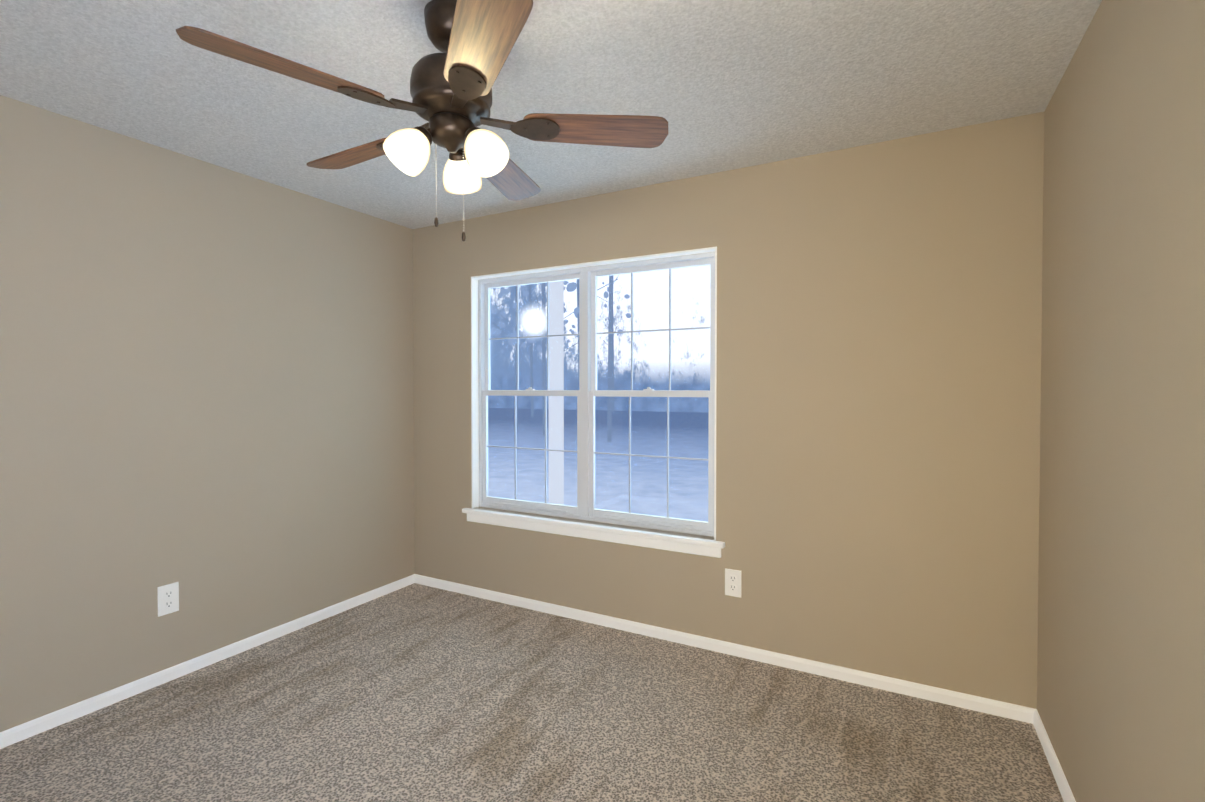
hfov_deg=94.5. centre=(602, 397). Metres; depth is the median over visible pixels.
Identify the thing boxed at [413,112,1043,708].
wall
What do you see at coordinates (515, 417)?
window grille
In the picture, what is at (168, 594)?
receptacle
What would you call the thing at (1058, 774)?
baseboard
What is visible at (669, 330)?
window grille
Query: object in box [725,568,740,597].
electrical outlet
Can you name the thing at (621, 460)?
lawn
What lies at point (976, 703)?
baseboard
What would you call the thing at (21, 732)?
baseboard
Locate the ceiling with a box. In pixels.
[0,0,1101,228]
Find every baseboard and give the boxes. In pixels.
[0,574,414,748]
[415,574,1034,723]
[1033,709,1075,801]
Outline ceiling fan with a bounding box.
[176,0,667,240]
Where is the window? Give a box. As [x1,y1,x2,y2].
[478,252,714,536]
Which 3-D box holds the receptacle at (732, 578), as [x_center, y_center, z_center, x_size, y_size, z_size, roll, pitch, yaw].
[0.664,0.947,2.838,0.040,0.079,0.003,0,1,28]
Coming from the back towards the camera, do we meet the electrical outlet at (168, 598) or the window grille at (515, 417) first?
the window grille at (515, 417)
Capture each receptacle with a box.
[164,590,173,607]
[729,575,736,590]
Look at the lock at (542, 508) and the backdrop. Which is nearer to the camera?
the lock at (542, 508)
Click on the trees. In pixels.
(493, 310)
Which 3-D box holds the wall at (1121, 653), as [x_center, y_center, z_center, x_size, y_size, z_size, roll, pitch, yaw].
[1.083,0.115,0.825,0.140,2.465,3.426,0,1,28]
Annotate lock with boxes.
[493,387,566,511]
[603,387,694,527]
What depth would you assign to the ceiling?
1.99 m
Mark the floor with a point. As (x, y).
(414, 692)
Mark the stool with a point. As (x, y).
(627, 531)
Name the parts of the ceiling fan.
blade, blade, bulb, lamp shade, canopy rod, pull chain, motor, lamp shade, bulb, lamp shade, blade, blade, blade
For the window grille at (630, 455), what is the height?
0.670 m
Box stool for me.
[462,507,724,548]
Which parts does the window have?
window sash, glass, window sash, glass, window sash, glass, window sash, glass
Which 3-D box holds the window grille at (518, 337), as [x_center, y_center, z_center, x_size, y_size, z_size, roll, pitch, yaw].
[-0.443,-0.383,3.540,0.700,0.676,0.012,0,1,28]
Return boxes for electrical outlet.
[157,582,178,616]
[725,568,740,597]
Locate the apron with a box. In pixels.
[467,513,720,557]
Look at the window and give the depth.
3.31 m
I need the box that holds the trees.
[490,275,630,441]
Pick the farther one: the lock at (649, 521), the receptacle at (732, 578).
the lock at (649, 521)
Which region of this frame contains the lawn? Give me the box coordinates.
[488,408,708,521]
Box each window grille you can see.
[487,396,576,502]
[489,282,578,389]
[594,397,707,517]
[596,269,709,389]
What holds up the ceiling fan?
hanging from the ceiling
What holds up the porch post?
on the lawn
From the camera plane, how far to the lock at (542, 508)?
3.51 m
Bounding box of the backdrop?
[488,265,710,412]
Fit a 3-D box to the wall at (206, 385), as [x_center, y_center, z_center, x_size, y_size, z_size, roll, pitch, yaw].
[-2.121,0.087,2.539,0.140,2.465,3.426,0,1,28]
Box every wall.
[0,95,414,731]
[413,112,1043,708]
[1037,0,1204,801]
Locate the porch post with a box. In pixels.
[549,281,563,504]
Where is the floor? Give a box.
[0,583,1063,801]
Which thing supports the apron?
attached to the wall at (879, 318)

